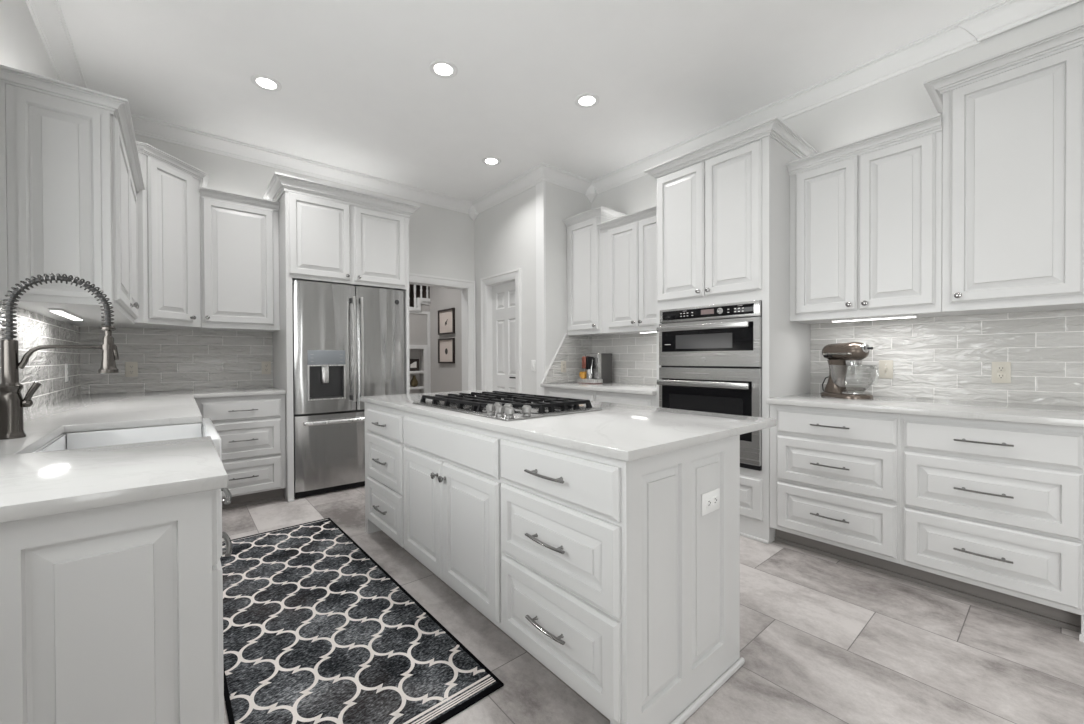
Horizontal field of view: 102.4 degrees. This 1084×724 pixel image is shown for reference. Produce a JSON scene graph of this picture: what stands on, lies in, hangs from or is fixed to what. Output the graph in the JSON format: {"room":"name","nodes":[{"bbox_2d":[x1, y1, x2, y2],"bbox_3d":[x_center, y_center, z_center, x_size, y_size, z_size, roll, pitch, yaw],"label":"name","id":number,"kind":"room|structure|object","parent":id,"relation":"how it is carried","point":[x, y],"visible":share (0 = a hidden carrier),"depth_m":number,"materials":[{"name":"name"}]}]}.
{"room":"kitchen","nodes":[
{"label":"kitchen","id":0,"kind":"room"},
{"bbox_2d":[0,0,76,325],"bbox_3d":[-1.031,-0.370,0.231,0.140,3.085,8.080,-1,1,-40],"label":"wall","id":1,"kind":"structure","parent":0,"point":[22,47],"depth_m":2.12,"materials":[{"name":"grey paint"}]},
{"bbox_2d":[0,301,80,414],"bbox_3d":[-2.336,-0.004,1.911,0.010,0.505,3.530,-1,1,-40],"label":"backsplash","id":2,"kind":"structure","parent":1,"relation":"attached to","point":[46,367],"depth_m":2.42,"materials":[{"name":"tile"}]},
{"bbox_2d":[25,0,86,87],"bbox_3d":[-0.901,-1.855,0.241,0.098,0.118,7.940,-1,1,-40],"label":"crown molding","id":3,"kind":"structure","parent":1,"relation":"attached to","point":[47,15],"depth_m":2.52,"materials":[{"name":"white paint"}]},
{"bbox_2d":[65,364,67,381],"bbox_3d":[-3.102,0.070,2.842,0.009,0.118,0.074,-1,1,-40],"label":"power outlet","id":4,"kind":"object","parent":1,"relation":"attached to","point":[66,365],"visible":1,"depth_m":2.82,"materials":[{"name":"white plastic"}]},
{"bbox_2d":[0,65,144,323],"bbox_3d":[-2.441,-0.718,2.340,0.406,0.926,1.328,-1,1,-40],"label":"upper cabinet","id":5,"kind":"object","parent":1,"relation":"attached to","point":[71,177],"visible":0.98,"depth_m":1.87,"materials":[{"name":"white paint"}]},
{"bbox_2d":[48,308,83,320],"bbox_3d":[-2.488,-0.247,2.285,0.044,0.014,0.620,-1,1,-40],"label":"light","id":6,"kind":"object","parent":5,"relation":"attached to","point":[61,312],"visible":1,"depth_m":2.19,"materials":[{"name":"white paint"}]},
{"bbox_2d":[135,134,474,280],"bbox_3d":[-2.160,-0.401,4.462,3.560,3.085,0.140,-1,1,-40],"label":"wall","id":7,"kind":"structure","parent":0,"point":[441,240],"depth_m":4.97,"materials":[{"name":"grey paint"}]},
{"bbox_2d":[125,362,137,376],"bbox_3d":[-3.248,0.058,3.445,0.074,0.118,0.009,-1,1,-40],"label":"power outlet","id":8,"kind":"object","parent":7,"relation":"attached to","point":[131,368],"visible":1,"depth_m":3.44,"materials":[{"name":"beige plastic"}]},
{"bbox_2d":[65,141,208,329],"bbox_3d":[-2.936,-0.874,3.215,0.768,1.208,0.766,-1,1,-40],"label":"upper cabinet","id":9,"kind":"object","parent":7,"relation":"attached to","point":[168,208],"visible":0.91,"depth_m":3.14,"materials":[{"name":"white paint"}]},
{"bbox_2d":[79,326,272,393],"bbox_3d":[-2.995,-0.021,3.668,1.254,0.515,0.010,-1,1,-40],"label":"backsplash","id":10,"kind":"structure","parent":7,"relation":"attached to","point":[167,359],"depth_m":3.63,"materials":[{"name":"tile"}]},
{"bbox_2d":[200,186,279,331],"bbox_3d":[-2.586,-0.822,3.725,0.537,1.093,0.434,-1,1,-40],"label":"upper cabinet","id":11,"kind":"object","parent":7,"relation":"attached to","point":[239,233],"visible":0.99,"depth_m":3.58,"materials":[{"name":"white paint"}]},
{"bbox_2d":[262,361,270,373],"bbox_3d":[-2.550,0.054,4.028,0.074,0.118,0.009,-1,1,-40],"label":"power outlet","id":12,"kind":"object","parent":7,"relation":"attached to","point":[266,365],"visible":1,"depth_m":4.03,"materials":[{"name":"beige plastic"}]},
{"bbox_2d":[131,113,471,213],"bbox_3d":[-2.135,-1.883,4.321,3.440,0.118,0.098,-1,1,-40],"label":"crown molding","id":13,"kind":"structure","parent":7,"relation":"attached to","point":[143,126],"depth_m":4.08,"materials":[{"name":"white paint"}]},
{"bbox_2d":[409,273,475,390],"bbox_3d":[-1.295,0.063,5.176,1.065,2.140,0.180,-1,1,-40],"label":"door frame","id":14,"kind":"structure","parent":7,"relation":"attached to","point":[467,287],"depth_m":5.42,"materials":[{"name":"white paint"}]},
{"bbox_2d":[468,206,477,220],"bbox_3d":[-0.853,-1.856,5.395,0.095,0.200,0.095,-1,1,-40],"label":"trim","id":15,"kind":"structure","parent":7,"relation":"attached to","point":[472,213],"depth_m":5.37,"materials":[{"name":"white paint"}]},
{"bbox_2d":[409,284,429,344],"bbox_3d":[-2.916,-0.413,6.379,2.620,3.085,0.950,-1,1,-40],"label":"wall","id":16,"kind":"structure","parent":0,"point":[417,322],"depth_m":6.67,"materials":[{"name":"grey paint"}]},
{"bbox_2d":[409,345,427,393],"bbox_3d":[-2.024,0.307,6.588,0.565,1.135,0.160,-1,1,-40],"label":"shelf","id":17,"kind":"object","parent":16,"relation":"attached to","point":[420,352],"visible":0.36,"depth_m":6.69,"materials":[{"name":"white paint"}]},
{"bbox_2d":[410,375,417,386],"bbox_3d":[-1.950,0.290,6.643,0.124,0.176,0.124,-1,1,-40],"label":"vase","id":18,"kind":"object","parent":17,"relation":"on","point":[414,382],"visible":1,"depth_m":6.61,"materials":[{"name":"brown ceramic"}]},
{"bbox_2d":[410,359,418,370],"bbox_3d":[-1.962,0.045,6.638,0.170,0.185,0.020,-1,1,-33],"label":"picture frame","id":19,"kind":"object","parent":17,"relation":"on","point":[414,363],"visible":0.7,"depth_m":6.65,"materials":[{"name":"black paper"}]},
{"bbox_2d":[410,362,416,367],"bbox_3d":[-1.960,0.041,6.639,0.095,0.095,0.002,-1,1,-33],"label":"photo","id":20,"kind":"object","parent":19,"relation":"attached to","point":[412,364],"depth_m":6.64,"materials":[{"name":"white paper"}]},
{"bbox_2d":[409,284,429,313],"bbox_3d":[-2.071,-1.294,6.508,0.819,1.118,0.130,-1,1,-40],"label":"stair railing","id":21,"kind":"object","parent":16,"relation":"on","point":[417,301],"visible":0.33,"depth_m":6.61,"materials":[{"name":"white paint"}]},
{"bbox_2d":[427,312,430,392],"bbox_3d":[-1.744,0.172,6.730,0.038,1.900,0.020,-1,1,-40],"label":"trim","id":22,"kind":"structure","parent":16,"relation":"attached to","point":[428,314],"depth_m":6.72,"materials":[{"name":"white paint"}]},
{"bbox_2d":[430,286,461,392],"bbox_3d":[-1.194,-0.418,6.190,0.120,3.085,1.550,-1,1,-40],"label":"wall","id":23,"kind":"structure","parent":0,"point":[445,377],"depth_m":6.37,"materials":[{"name":"grey paint"}]},
{"bbox_2d":[438,308,454,334],"bbox_3d":[-1.387,-0.583,6.301,0.030,0.361,0.471,-1,1,-40],"label":"framed print","id":24,"kind":"object","parent":23,"relation":"attached to","point":[446,317],"visible":1,"depth_m":6.30,"materials":[{"name":"paper"}]},
{"bbox_2d":[438,338,454,362],"bbox_3d":[-1.388,-0.161,6.307,0.030,0.362,0.469,-1,1,-40],"label":"framed print","id":25,"kind":"object","parent":23,"relation":"attached to","point":[446,346],"visible":1,"depth_m":6.30,"materials":[{"name":"paper"}]},
{"bbox_2d":[480,268,521,392],"bbox_3d":[-0.435,0.056,5.071,0.160,2.150,0.783,-1,1,-40],"label":"door frame","id":26,"kind":"structure","parent":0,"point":[486,283],"depth_m":5.26,"materials":[{"name":"white paint"}]},
{"bbox_2d":[492,281,515,392],"bbox_3d":[-0.421,0.098,5.084,0.093,2.040,0.585,-1,1,-40],"label":"door","id":27,"kind":"structure","parent":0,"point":[503,295],"depth_m":5.13,"materials":[{"name":"white paint"}]},
{"bbox_2d":[474,186,536,394],"bbox_3d":[-0.393,-0.412,5.031,0.120,3.085,1.255,-1,1,-40],"label":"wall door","id":28,"kind":"structure","parent":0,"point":[505,232],"depth_m":4.82,"materials":[{"name":"grey paint"}]},
{"bbox_2d":[472,175,535,213],"bbox_3d":[-0.484,-1.894,4.951,0.098,0.118,1.250,-1,1,-40],"label":"crown molding","id":29,"kind":"structure","parent":28,"relation":"attached to","point":[522,183],"depth_m":4.88,"materials":[{"name":"white paint"}]},
{"bbox_2d":[531,360,535,370],"bbox_3d":[-0.093,0.039,4.571,0.017,0.118,0.074,-1,1,-40],"label":"light switch","id":30,"kind":"object","parent":28,"relation":"attached to","point":[533,362],"visible":1,"depth_m":4.57,"materials":[{"name":"white plastic"}]},
{"bbox_2d":[58,0,1002,201],"bbox_3d":[0.092,-1.986,2.577,4.920,0.100,10.550,-1,1,-40],"label":"ceiling","id":31,"kind":"structure","parent":0,"point":[359,93],"depth_m":2.85,"materials":[{"name":"paint"}]},
{"bbox_2d":[251,74,281,91],"bbox_3d":[-1.908,-1.928,3.015,0.184,0.008,0.184,-1,1,-40],"label":"recessed light","id":32,"kind":"object","parent":31,"relation":"in","point":[267,83],"visible":1,"depth_m":3.01,"materials":[{"name":"white glass"}]},
{"bbox_2d":[429,59,457,78],"bbox_3d":[-0.651,-1.932,2.876,0.184,0.008,0.184,-1,1,-40],"label":"recessed light","id":33,"kind":"object","parent":31,"relation":"in","point":[440,68],"visible":1,"depth_m":2.87,"materials":[{"name":"white glass"}]},
{"bbox_2d":[482,157,500,165],"bbox_3d":[-0.489,-1.943,4.218,0.184,0.008,0.184,-1,1,-40],"label":"recessed light","id":34,"kind":"object","parent":31,"relation":"in","point":[491,161],"visible":1,"depth_m":4.21,"materials":[{"name":"white glass"}]},
{"bbox_2d":[575,93,598,107],"bbox_3d":[0.334,-1.939,3.234,0.184,0.008,0.184,-1,1,-40],"label":"recessed light","id":35,"kind":"object","parent":31,"relation":"in","point":[586,100],"visible":1,"depth_m":3.23,"materials":[{"name":"white glass"}]},
{"bbox_2d":[545,181,590,383],"bbox_3d":[0.312,-0.412,4.725,0.810,3.085,0.120,-1,1,-40],"label":"wall","id":36,"kind":"structure","parent":0,"point":[562,203],"depth_m":4.52,"materials":[{"name":"grey paint"}]},
{"bbox_2d":[522,163,542,184],"bbox_3d":[-0.052,-1.892,4.416,0.123,0.118,0.321,-1,1,-40],"label":"crown molding","id":37,"kind":"structure","parent":36,"relation":"attached to","point":[535,174],"depth_m":4.41,"materials":[{"name":"white paint"}]},
{"bbox_2d":[536,180,545,394],"bbox_3d":[-0.009,-0.409,4.459,0.025,3.085,0.125,-1,1,-40],"label":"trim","id":38,"kind":"structure","parent":36,"relation":"attached to","point":[540,187],"depth_m":4.44,"materials":[{"name":"white paint"}]},
{"bbox_2d":[542,333,566,383],"bbox_3d":[0.129,-0.044,4.489,0.350,0.520,0.010,-1,1,-40],"label":"trim","id":39,"kind":"structure","parent":36,"relation":"attached to","point":[566,333],"depth_m":4.47,"materials":[{"name":"white paint"}]},
{"bbox_2d":[561,361,565,371],"bbox_3d":[0.227,0.050,4.561,0.074,0.118,0.009,-1,1,-40],"label":"power outlet","id":40,"kind":"object","parent":36,"relation":"attached to","point":[563,363],"visible":1,"depth_m":4.55,"materials":[{"name":"beige plastic"}]},
{"bbox_2d":[542,162,591,193],"bbox_3d":[0.276,-1.894,4.545,0.793,0.118,0.098,-1,1,-40],"label":"crown molding","id":41,"kind":"structure","parent":36,"relation":"attached to","point":[551,174],"depth_m":4.51,"materials":[{"name":"white paint"}]},
{"bbox_2d":[543,335,591,383],"bbox_3d":[0.276,-0.042,4.613,0.715,0.513,0.008,-1,1,-40],"label":"backsplash","id":42,"kind":"structure","parent":36,"relation":"attached to","point":[572,349],"depth_m":4.63,"materials":[{"name":"tile"}]},
{"bbox_2d":[585,185,597,202],"bbox_3d":[0.543,-1.856,4.771,0.095,0.200,0.095,-1,1,-40],"label":"trim","id":43,"kind":"structure","parent":36,"relation":"attached to","point":[591,194],"depth_m":4.74,"materials":[{"name":"white paint"}]},
{"bbox_2d":[562,206,627,335],"bbox_3d":[0.558,-0.882,4.487,0.444,1.203,0.550,-1,1,-40],"label":"upper cabinet","id":44,"kind":"object","parent":36,"relation":"attached to","point":[583,235],"visible":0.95,"depth_m":4.37,"materials":[{"name":"white paint"}]},
{"bbox_2d":[222,486,1083,723],"bbox_3d":[0.104,1.198,2.603,4.920,0.100,10.550,-1,1,-40],"label":"floor","id":45,"kind":"structure","parent":0,"point":[824,639],"depth_m":1.73,"materials":[{"name":"tile"}]},
{"bbox_2d":[0,488,231,723],"bbox_3d":[-1.141,0.724,1.019,0.681,0.884,0.602,-1,1,-40],"label":"base cabinet","id":46,"kind":"object","parent":45,"relation":"on","point":[113,614],"visible":0.87,"depth_m":0.87,"materials":[{"name":"white paint"}]},
{"bbox_2d":[62,422,201,433],"bbox_3d":[-2.302,0.717,2.406,0.681,0.884,1.600,-1,1,-40],"label":"base cabinet","id":47,"kind":"object","parent":45,"relation":"on","point":[201,422],"visible":0.02,"depth_m":1.83,"materials":[{"name":"white paint"}]},
{"bbox_2d":[0,387,285,522],"bbox_3d":[-1.859,0.258,2.311,1.249,0.030,3.549,-1,1,-40],"label":"countertop","id":48,"kind":"structure","parent":47,"relation":"on","point":[37,484],"depth_m":1.12,"materials":[{"name":"white stone"}]},
{"bbox_2d":[0,273,118,439],"bbox_3d":[-1.663,-0.029,1.503,0.290,0.555,0.065,-1,1,-40],"label":"kitchen faucet","id":49,"kind":"object","parent":48,"relation":"on","point":[12,402],"visible":1,"depth_m":1.44,"materials":[{"name":"grey metal"}]},
{"bbox_2d":[33,418,221,460],"bbox_3d":[-1.482,0.381,1.586,0.469,0.247,0.688,-1,1,-40],"label":"farmhouse sink","id":50,"kind":"object","parent":48,"relation":"in","point":[65,441],"visible":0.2,"depth_m":1.78,"materials":[{"name":"white ceramic"}]},
{"bbox_2d":[195,394,285,508],"bbox_3d":[-2.524,0.708,3.634,0.580,0.884,0.664,-1,1,-40],"label":"base cabinet","id":51,"kind":"object","parent":45,"relation":"on","point":[251,429],"visible":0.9,"depth_m":3.45,"materials":[{"name":"white paint"}]},
{"bbox_2d":[262,172,419,501],"bbox_3d":[-1.875,-0.182,4.117,1.208,2.652,0.748,-1,1,-40],"label":"tall cabinet","id":52,"kind":"object","parent":45,"relation":"on","point":[328,233],"visible":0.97,"depth_m":3.76,"materials":[{"name":"white paint"}]},
{"bbox_2d":[292,280,404,497],"bbox_3d":[-1.869,0.223,4.127,0.953,1.826,0.733,-1,1,-40],"label":"refrigerator","id":53,"kind":"object","parent":45,"relation":"on","point":[349,341],"visible":0.88,"depth_m":3.83,"materials":[{"name":"metal"}]},
{"bbox_2d":[220,518,503,723],"bbox_3d":[-1.136,1.153,2.126,0.762,0.009,2.172,-1,1,-41],"label":"runner rug","id":54,"kind":"object","parent":45,"relation":"on","point":[316,631],"visible":0.91,"depth_m":1.78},
{"bbox_2d":[364,402,744,723],"bbox_3d":[-0.235,0.710,2.286,0.743,0.884,2.258,-1,1,-40],"label":"kitchen island","id":55,"kind":"object","parent":45,"relation":"on","point":[611,574],"visible":0.99,"depth_m":1.48,"materials":[{"name":"white paint"}]},
{"bbox_2d":[360,390,775,461],"bbox_3d":[-0.129,0.251,2.382,0.965,0.030,2.293,-1,1,-40],"label":"island countertop","id":56,"kind":"structure","parent":55,"relation":"on","point":[625,432],"depth_m":1.67,"materials":[{"name":"white stone"}]},
{"bbox_2d":[413,391,601,420],"bbox_3d":[-0.221,0.210,2.300,0.570,0.053,0.930,-1,1,-40],"label":"gas cooktop","id":57,"kind":"object","parent":56,"relation":"in","point":[499,405],"visible":1,"depth_m":2.12,"materials":[{"name":"metal"}]},
{"bbox_2d":[701,488,719,515],"bbox_3d":[0.589,0.486,1.516,0.118,0.074,0.009,-1,1,-40],"label":"power outlet","id":58,"kind":"object","parent":55,"relation":"attached to","point":[710,501],"visible":1,"depth_m":1.51,"materials":[{"name":"white plastic"}]},
{"bbox_2d":[706,498,710,507],"bbox_3d":[0.575,0.487,1.501,0.032,0.030,0.003,-1,1,-40],"label":"receptacle","id":59,"kind":"object","parent":58,"relation":"attached to","point":[708,500],"depth_m":1.50,"materials":[{"name":"white plastic"}]},
{"bbox_2d":[712,496,716,505],"bbox_3d":[0.607,0.486,1.528,0.032,0.030,0.003,-1,1,-40],"label":"receptacle","id":60,"kind":"object","parent":58,"relation":"attached to","point":[714,498],"depth_m":1.52,"materials":[{"name":"white plastic"}]},
{"bbox_2d":[544,387,594,400],"bbox_3d":[0.505,0.691,4.353,0.711,0.884,0.700,-1,1,-40],"label":"base cabinet","id":61,"kind":"object","parent":45,"relation":"on","point":[556,392],"visible":0.04,"depth_m":4.09,"materials":[{"name":"white paint"}]},
{"bbox_2d":[595,391,656,406],"bbox_3d":[0.938,0.693,3.836,0.711,0.884,0.645,-1,1,-40],"label":"base cabinet","id":62,"kind":"object","parent":45,"relation":"on","point":[612,397],"visible":0.06,"depth_m":3.58,"materials":[{"name":"white paint"}]},
{"bbox_2d":[540,382,656,394],"bbox_3d":[0.702,0.234,4.095,0.749,0.030,1.350,-1,1,-40],"label":"countertop","id":63,"kind":"structure","parent":62,"relation":"on","point":[632,388],"depth_m":3.92,"materials":[{"name":"white stone"}]},
{"bbox_2d":[578,353,611,383],"bbox_3d":[0.562,0.064,4.499,0.315,0.305,0.236,-1,1,-40],"label":"coffee machine","id":64,"kind":"object","parent":63,"relation":"on","point":[601,363],"visible":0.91,"depth_m":4.41,"materials":[{"name":"silver metal"}]},
{"bbox_2d":[579,372,585,378],"bbox_3d":[0.425,0.136,4.487,0.072,0.072,0.087,0,0,-6],"label":"coffee cup","id":65,"kind":"object","parent":64,"relation":"on","point":[582,375],"visible":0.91,"depth_m":4.45,"materials":[{"name":"orange ceramic"}]},
{"bbox_2d":[586,369,592,378],"bbox_3d":[0.481,0.122,4.421,0.068,0.100,0.068,-1,1,-40],"label":"milk jug","id":66,"kind":"object","parent":64,"relation":"on","point":[588,372],"visible":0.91,"depth_m":4.39,"materials":[{"name":"silver metal"}]},
{"bbox_2d":[578,379,602,383],"bbox_3d":[0.489,0.194,4.439,0.125,0.045,0.236,-1,1,-40],"label":"drip tray","id":67,"kind":"object","parent":64,"relation":"on","point":[588,381],"depth_m":4.37,"materials":[{"name":"silver metal"}]},
{"bbox_2d":[643,117,818,543],"bbox_3d":[1.395,-0.170,3.246,0.768,2.617,0.975,-1,1,-40],"label":"tall cabinet","id":68,"kind":"object","parent":45,"relation":"on","point":[723,205],"visible":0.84,"depth_m":2.88,"materials":[{"name":"white paint"}]},
{"bbox_2d":[656,300,761,470],"bbox_3d":[1.337,0.146,3.202,0.622,1.082,0.746,-1,1,-40],"label":"oven","id":69,"kind":"object","parent":68,"relation":"in","point":[710,356],"visible":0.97,"depth_m":2.96,"materials":[{"name":"metal"}]},
{"bbox_2d":[770,404,903,579],"bbox_3d":[1.876,0.699,2.686,0.748,0.884,0.645,-1,1,-40],"label":"base cabinet","id":70,"kind":"object","parent":45,"relation":"on","point":[835,474],"visible":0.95,"depth_m":2.44,"materials":[{"name":"white paint"}]},
{"bbox_2d":[766,393,1083,426],"bbox_3d":[2.086,0.242,2.442,0.749,0.030,1.287,-1,1,-40],"label":"countertop","id":71,"kind":"structure","parent":70,"relation":"on","point":[1061,415],"depth_m":2.20,"materials":[{"name":"white stone"}]},
{"bbox_2d":[821,342,878,398],"bbox_3d":[1.963,0.048,2.793,0.293,0.354,0.309,0,1,32],"label":"stand mixer","id":72,"kind":"object","parent":71,"relation":"on","point":[840,356],"visible":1,"depth_m":2.77,"materials":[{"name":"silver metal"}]},
{"bbox_2d":[829,365,878,392],"bbox_3d":[1.975,0.107,2.744,0.248,0.179,0.276,-1,1,-40],"label":"glass bowl","id":73,"kind":"object","parent":72,"relation":"on","point":[837,373],"depth_m":2.81,"materials":[{"name":"clear glass"}]},
{"bbox_2d":[900,414,1083,641],"bbox_3d":[2.285,0.702,2.196,0.748,0.884,0.631,-1,1,-40],"label":"base cabinet","id":74,"kind":"object","parent":45,"relation":"on","point":[992,512],"visible":1,"depth_m":1.96,"materials":[{"name":"white paint"}]},
{"bbox_2d":[591,0,1083,213],"bbox_3d":[2.714,-0.402,2.377,0.140,3.085,6.565,-1,1,-40],"label":"wall","id":75,"kind":"structure","parent":0,"point":[903,99],"depth_m":2.84,"materials":[{"name":"grey paint"}]},
{"bbox_2d":[596,205,656,334],"bbox_3d":[0.969,-0.799,3.996,0.444,1.041,0.864,-1,1,-40],"label":"upper cabinet","id":76,"kind":"object","parent":75,"relation":"attached to","point":[628,242],"visible":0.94,"depth_m":3.94,"materials":[{"name":"white paint"}]},
{"bbox_2d":[639,331,656,332],"bbox_3d":[1.034,-0.270,3.810,0.044,0.014,0.420,-1,1,-40],"label":"light","id":77,"kind":"object","parent":76,"relation":"attached to","point":[640,331],"visible":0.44,"depth_m":3.89,"materials":[{"name":"white paint"}]},
{"bbox_2d":[592,0,1081,193],"bbox_3d":[2.609,-1.885,2.281,0.120,0.118,6.565,-1,1,-40],"label":"crown molding","id":78,"kind":"structure","parent":75,"relation":"attached to","point":[966,32],"depth_m":2.83,"materials":[{"name":"white paint"}]},
{"bbox_2d":[592,309,1083,406],"bbox_3d":[1.683,-0.037,3.497,0.010,0.515,3.525,-1,1,-40],"label":"backsplash","id":79,"kind":"structure","parent":75,"relation":"attached to","point":[948,357],"depth_m":2.58,"materials":[{"name":"tile"}]},
{"bbox_2d":[786,114,951,323],"bbox_3d":[2.026,-0.792,2.733,0.444,1.041,0.759,-1,1,-40],"label":"upper cabinet","id":80,"kind":"object","parent":75,"relation":"attached to","point":[866,213],"visible":0.98,"depth_m":2.58,"materials":[{"name":"white paint"}]},
{"bbox_2d":[831,315,916,321],"bbox_3d":[2.006,-0.264,2.648,0.044,0.014,0.420,-1,1,-40],"label":"light","id":81,"kind":"object","parent":80,"relation":"attached to","point":[900,316],"visible":0.99,"depth_m":2.63,"materials":[{"name":"white paint"}]},
{"bbox_2d":[879,360,892,378],"bbox_3d":[2.229,0.048,2.824,0.017,0.118,0.074,-1,1,-40],"label":"light switch","id":82,"kind":"object","parent":75,"relation":"attached to","point":[885,366],"visible":0.98,"depth_m":2.82,"materials":[{"name":"beige plastic"}]},
{"bbox_2d":[992,362,1010,382],"bbox_3d":[2.564,0.059,2.431,0.009,0.118,0.074,-1,1,-40],"label":"power outlet","id":83,"kind":"object","parent":75,"relation":"attached to","point":[1001,371],"visible":1,"depth_m":2.43,"materials":[{"name":"beige plastic"}]},
{"bbox_2d":[997,366,1004,370],"bbox_3d":[2.562,0.037,2.429,0.003,0.030,0.032,-1,1,-40],"label":"receptacle","id":84,"kind":"object","parent":83,"relation":"attached to","point":[999,368],"depth_m":2.43,"materials":[{"name":"beige plastic"}]},
{"bbox_2d":[997,374,1004,378],"bbox_3d":[2.562,0.080,2.430,0.003,0.030,0.032,-1,1,-40],"label":"receptacle","id":85,"kind":"object","parent":83,"relation":"attached to","point":[999,376],"depth_m":2.43,"materials":[{"name":"beige plastic"}]},
{"bbox_2d":[923,22,1083,315],"bbox_3d":[2.437,-0.889,2.241,0.444,1.239,0.656,-1,1,-40],"label":"upper cabinet","id":86,"kind":"object","parent":75,"relation":"attached to","point":[1013,131],"visible":1,"depth_m":2.12,"materials":[{"name":"white paint"}]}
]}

